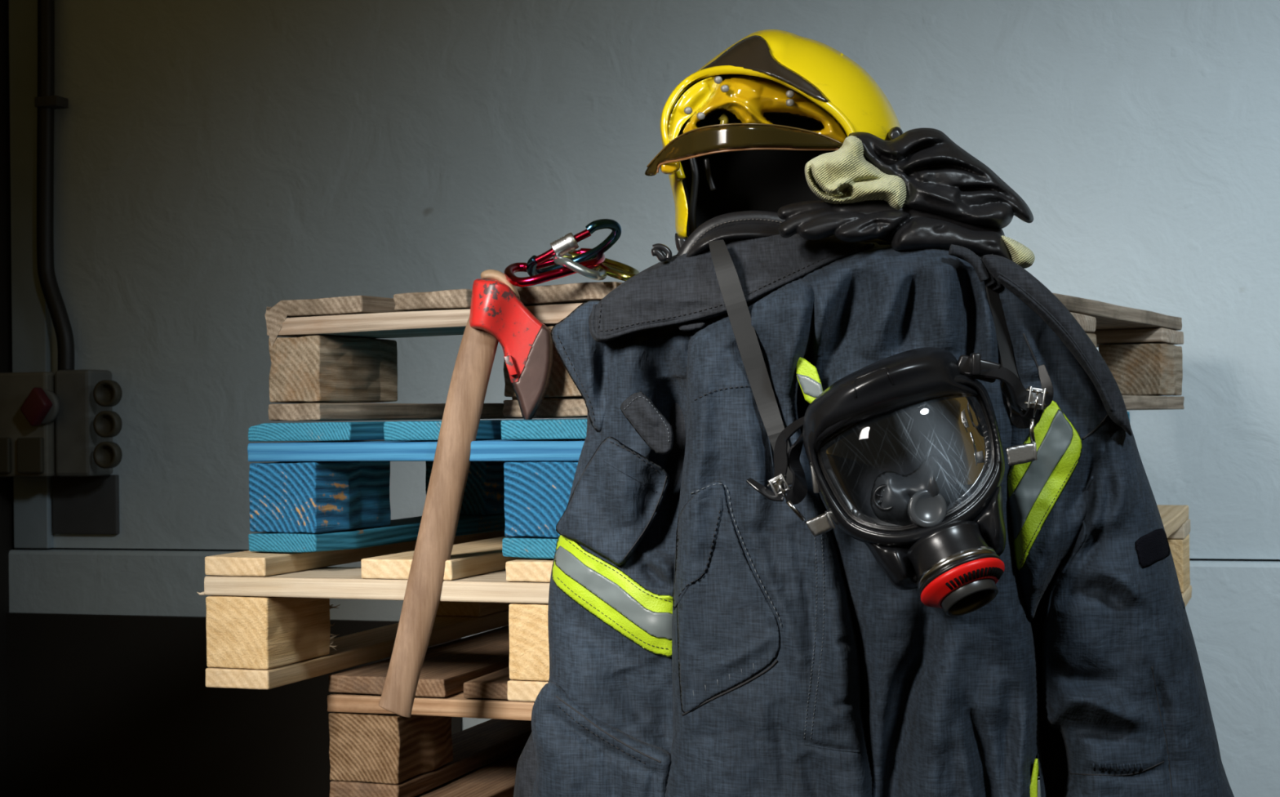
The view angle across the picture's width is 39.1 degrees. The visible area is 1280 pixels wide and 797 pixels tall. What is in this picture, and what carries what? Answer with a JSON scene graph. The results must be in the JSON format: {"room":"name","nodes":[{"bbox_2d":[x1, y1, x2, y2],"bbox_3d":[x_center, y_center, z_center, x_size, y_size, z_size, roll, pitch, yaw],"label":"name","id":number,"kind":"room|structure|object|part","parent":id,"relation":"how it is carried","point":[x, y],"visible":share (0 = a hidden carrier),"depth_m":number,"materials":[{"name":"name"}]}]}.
{"room":"emergency services station","nodes":[
{"label":"emergency services station","id":0,"kind":"room"},
{"bbox_2d":[0,0,14,796],"bbox_3d":[-1.686,-0.522,3.720,0.752,2.900,0.220,-1,-1,17],"label":"wall","id":1,"kind":"structure","parent":0,"point":[6,489],"depth_m":3.68,"materials":[{"name":"brown paint"}]},
{"bbox_2d":[5,612,462,796],"bbox_3d":[-0.812,0.670,3.524,1.005,0.486,0.012,-1,-1,18],"label":"baseboard","id":2,"kind":"structure","parent":1,"relation":"attached to","point":[98,704],"depth_m":3.57,"materials":[{"name":"brown paint"}]},
{"bbox_2d":[8,547,1279,796],"bbox_3d":[0.034,0.594,3.375,7.200,0.612,0.211,-1,-1,17],"label":"trim","id":3,"kind":"structure","parent":1,"relation":"attached to","point":[1233,610],"depth_m":2.98,"materials":[{"name":"paint"}]},
{"bbox_2d":[51,0,1279,559],"bbox_3d":[0.018,-0.858,3.405,7.200,2.284,0.201,-1,-1,17],"label":"wall","id":4,"kind":"structure","parent":0,"point":[217,163],"depth_m":3.38,"materials":[{"name":"paint"}]},
{"bbox_2d":[8,0,53,548],"bbox_3d":[-1.251,-0.837,3.690,0.082,2.284,0.020,-1,-1,18],"label":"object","id":5,"kind":"structure","parent":4,"relation":"attached to","point":[31,319],"depth_m":3.68,"materials":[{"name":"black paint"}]},
{"bbox_2d":[0,368,122,476],"bbox_3d":[-1.142,0.049,3.564,0.289,0.210,0.142,-1,-1,17],"label":"electrical box","id":6,"kind":"object","parent":4,"relation":"attached to","point":[61,423],"visible":1,"depth_m":3.54,"materials":[{"name":"beige plastic"}]},
{"bbox_2d":[20,386,60,426],"bbox_3d":[-1.170,0.016,3.523,0.072,0.076,0.058,-1,-1,0],"label":"switch","id":7,"kind":"object","parent":6,"relation":"attached to","point":[39,406],"depth_m":3.52,"materials":[{"name":"red plastic"}]},
{"bbox_2d":[34,0,74,370],"bbox_3d":[-1.184,-0.471,3.639,0.078,0.834,0.049,-1,-1,28],"label":"pipe","id":8,"kind":"object","parent":6,"relation":"attached to","point":[46,102],"visible":0.98,"depth_m":3.63,"materials":[{"name":"black plastic"}]},
{"bbox_2d":[93,441,122,468],"bbox_3d":[-1.035,0.110,3.510,0.052,0.052,0.020,-1,-1,17],"label":"socket","id":9,"kind":"object","parent":6,"relation":"attached to","point":[106,455],"depth_m":3.51,"materials":[{"name":"grey plastic"}]},
{"bbox_2d":[93,410,122,437],"bbox_3d":[-1.036,0.050,3.511,0.052,0.052,0.020,-1,-1,17],"label":"socket","id":10,"kind":"object","parent":6,"relation":"attached to","point":[106,424],"depth_m":3.51,"materials":[{"name":"grey plastic"}]},
{"bbox_2d":[93,379,122,406],"bbox_3d":[-1.036,-0.010,3.511,0.052,0.052,0.020,-1,-1,17],"label":"socket","id":11,"kind":"object","parent":6,"relation":"attached to","point":[106,393],"depth_m":3.51,"materials":[{"name":"grey plastic"}]},
{"bbox_2d":[52,474,119,533],"bbox_3d":[-1.119,0.214,3.644,0.150,0.119,0.012,-1,-1,17],"label":"electrical box","id":12,"kind":"object","parent":4,"relation":"attached to","point":[84,504],"visible":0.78,"depth_m":3.64,"materials":[{"name":"grey plastic"}]},
{"bbox_3d":[0.013,0.923,0.990,9.000,0.100,9.000,-1,-1,17],"label":"floor","id":13,"kind":"structure","parent":0,"visible":0},
{"bbox_3d":[0.228,0.815,2.485,0.804,0.143,1.202,-1,-1,20],"label":"wooden pallet","id":14,"kind":"object","parent":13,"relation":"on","visible":0},
{"bbox_3d":[0.236,0.671,2.487,0.804,0.143,1.202,-1,-1,20],"label":"wooden pallet","id":15,"kind":"object","parent":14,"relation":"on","visible":0},
{"bbox_2d":[413,747,524,796],"bbox_3d":[0.243,0.527,2.489,0.804,0.143,1.203,-1,-1,20],"label":"wooden pallet","id":16,"kind":"object","parent":15,"relation":"on","point":[496,778],"visible":0.02,"depth_m":2.15,"materials":[{"name":"brown wood"}]},
{"bbox_2d":[327,625,534,796],"bbox_3d":[0.222,0.383,2.490,0.804,0.143,1.203,-1,-1,20],"label":"wooden pallet","id":17,"kind":"object","parent":16,"relation":"on","point":[375,750],"visible":0.1,"depth_m":2.06,"materials":[{"name":"brown wood"}]},
{"bbox_2d":[196,504,1191,701],"bbox_3d":[0.179,0.238,2.360,0.972,0.143,1.202,-1,-1,20],"label":"wooden pallet","id":18,"kind":"object","parent":17,"relation":"on","point":[268,624],"visible":0.28,"depth_m":1.95,"materials":[{"name":"brown wood"}]},
{"bbox_2d":[378,269,552,717],"bbox_3d":[-0.182,0.096,1.885,0.185,0.462,0.066,-1,-1,-7],"label":"axe","id":19,"kind":"object","parent":18,"relation":"on","point":[498,313],"visible":1,"depth_m":1.87,"materials":[{"name":"brown wood"}]},
{"bbox_3d":[-0.202,0.100,1.877,0.148,0.454,0.029,-1,-1,-24],"label":"handle","id":20,"kind":"part","parent":19,"relation":"part of","materials":[{"name":"brown wood"}]},
{"bbox_3d":[-0.113,-0.025,1.885,0.044,0.105,0.018,-1,-1,0],"label":"blade","id":21,"kind":"part","parent":19,"relation":"part of","materials":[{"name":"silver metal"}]},
{"bbox_2d":[247,411,1129,558],"bbox_3d":[0.112,0.093,2.213,0.803,0.143,0.863,-1,-1,26],"label":"wooden pallet","id":22,"kind":"object","parent":18,"relation":"on","point":[331,491],"visible":0.37,"depth_m":1.97,"materials":[{"name":"blue wood"}]},
{"bbox_2d":[265,281,1184,421],"bbox_3d":[0.201,-0.049,2.443,0.807,0.143,1.205,-1,-1,28],"label":"wooden pallet","id":23,"kind":"object","parent":22,"relation":"on","point":[332,362],"visible":0.24,"depth_m":2.10,"materials":[{"name":"brown wood"}]},
{"bbox_2d":[504,248,604,286],"bbox_3d":[-0.090,-0.139,1.907,0.107,0.048,0.098,-1,-1,0],"label":"carabiner","id":24,"kind":"object","parent":23,"relation":"on","point":[509,271],"visible":0.8,"depth_m":1.87,"materials":[{"name":"red metal"}]},
{"bbox_2d":[526,218,621,275],"bbox_3d":[-0.069,-0.158,1.906,0.100,0.060,0.074,-1,-1,0],"label":"carabiner","id":25,"kind":"object","parent":24,"relation":"on","point":[567,243],"visible":0.88,"depth_m":1.88,"materials":[{"name":"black metal"}]},
{"bbox_2d":[553,253,607,279],"bbox_3d":[-0.063,-0.139,1.904,0.056,0.036,0.110,-1,-1,0],"label":"carabiner","id":26,"kind":"object","parent":23,"relation":"on","point":[565,260],"visible":0.81,"depth_m":1.85,"materials":[{"name":"silver metal"}]},
{"bbox_2d":[568,249,639,280],"bbox_3d":[-0.031,-0.142,1.937,0.055,0.043,0.115,0,-1,-41],"label":"carabiner","id":27,"kind":"object","parent":23,"relation":"on","point":[618,270],"visible":0.56,"depth_m":1.92,"materials":[{"name":"yellow metal"}]},
{"bbox_2d":[513,234,1234,796],"bbox_3d":[0.184,0.135,1.655,0.678,0.593,0.299,-1,-1,27],"label":"coat","id":28,"kind":"object","parent":23,"relation":"on","point":[704,641],"visible":0.93,"depth_m":1.53,"materials":[{"name":"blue fabric"}]},
{"bbox_2d":[651,243,671,261],"bbox_3d":[0.019,-0.131,1.621,0.019,0.017,0.013,-1,-1,0],"label":"clip","id":29,"kind":"object","parent":28,"relation":"on","point":[657,251],"visible":1,"depth_m":1.62,"materials":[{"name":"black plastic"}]},
{"bbox_3d":[0.103,0.152,1.578,0.213,0.515,0.082,-1,-1,28],"label":"panel","id":30,"kind":"part","parent":28,"relation":"part of","materials":[{"name":"blue fabric"}]},
{"bbox_2d":[644,29,902,257],"bbox_3d":[0.145,-0.239,1.722,0.280,0.235,0.261,-1,-1,0],"label":"helmet","id":31,"kind":"object","parent":28,"relation":"on","point":[740,133],"visible":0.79,"depth_m":1.66,"materials":[{"name":"yellow paint"}]},
{"bbox_3d":[0.078,-0.257,1.678,0.011,0.017,0.008,-1,-1,0],"label":"adjuster knob","id":32,"kind":"part","parent":31,"relation":"part of","materials":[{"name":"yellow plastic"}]},
{"bbox_3d":[0.109,-0.303,1.660,0.044,0.075,0.134,0,-1,-45],"label":"crown trim","id":33,"kind":"part","parent":31,"relation":"part of","materials":[{"name":"black paint"}]},
{"bbox_2d":[708,239,1053,616],"bbox_3d":[0.174,0.013,1.463,0.314,0.312,0.160,-1,-1,25],"label":"mask","id":34,"kind":"object","parent":28,"relation":"attached to","point":[904,451],"visible":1,"depth_m":1.41,"materials":[{"name":"black rubber"}]},
{"bbox_2d":[870,454,951,527],"bbox_3d":[0.213,0.073,1.406,0.067,0.057,0.042,-1,-1,0],"label":"cup","id":35,"kind":"object","parent":34,"relation":"on","point":[922,497],"depth_m":1.39,"materials":[{"name":"black rubber"}]},
{"bbox_2d":[906,520,1004,608],"bbox_3d":[0.243,0.128,1.385,0.073,0.068,0.074,-1,-1,0],"label":"outlet","id":36,"kind":"object","parent":34,"relation":"attached to","point":[952,564],"depth_m":1.37,"materials":[{"name":"black plastic"}]},
{"bbox_2d":[940,577,998,616],"bbox_3d":[0.247,0.142,1.379,0.044,0.050,0.053,0,-1,-36],"label":"socket","id":37,"kind":"object","parent":34,"relation":"attached to","point":[958,596],"depth_m":1.36,"materials":[{"name":"grey metal"}]},
{"bbox_2d":[777,200,1035,268],"bbox_3d":[0.226,-0.140,1.536,0.215,0.065,0.082,-1,-1,0],"label":"glove","id":38,"kind":"object","parent":28,"relation":"on","point":[907,228],"visible":0.85,"depth_m":1.51,"materials":[{"name":"black leather"}]},
{"bbox_2d":[804,128,1033,228],"bbox_3d":[0.241,-0.190,1.549,0.202,0.092,0.096,-1,-1,0],"label":"glove","id":39,"kind":"object","parent":38,"relation":"on","point":[919,169],"visible":0.97,"depth_m":1.52,"materials":[{"name":"black leather"}]},
{"bbox_3d":[0.228,0.129,1.524,0.212,0.522,0.113,-1,-1,19],"label":"panel","id":40,"kind":"part","parent":28,"relation":"part of","materials":[{"name":"blue fabric"}]},
{"bbox_3d":[0.350,0.033,1.508,0.127,0.304,0.077,-1,-1,0],"label":"panel","id":41,"kind":"part","parent":28,"relation":"part of","materials":[{"name":"blue fabric"}]}
]}

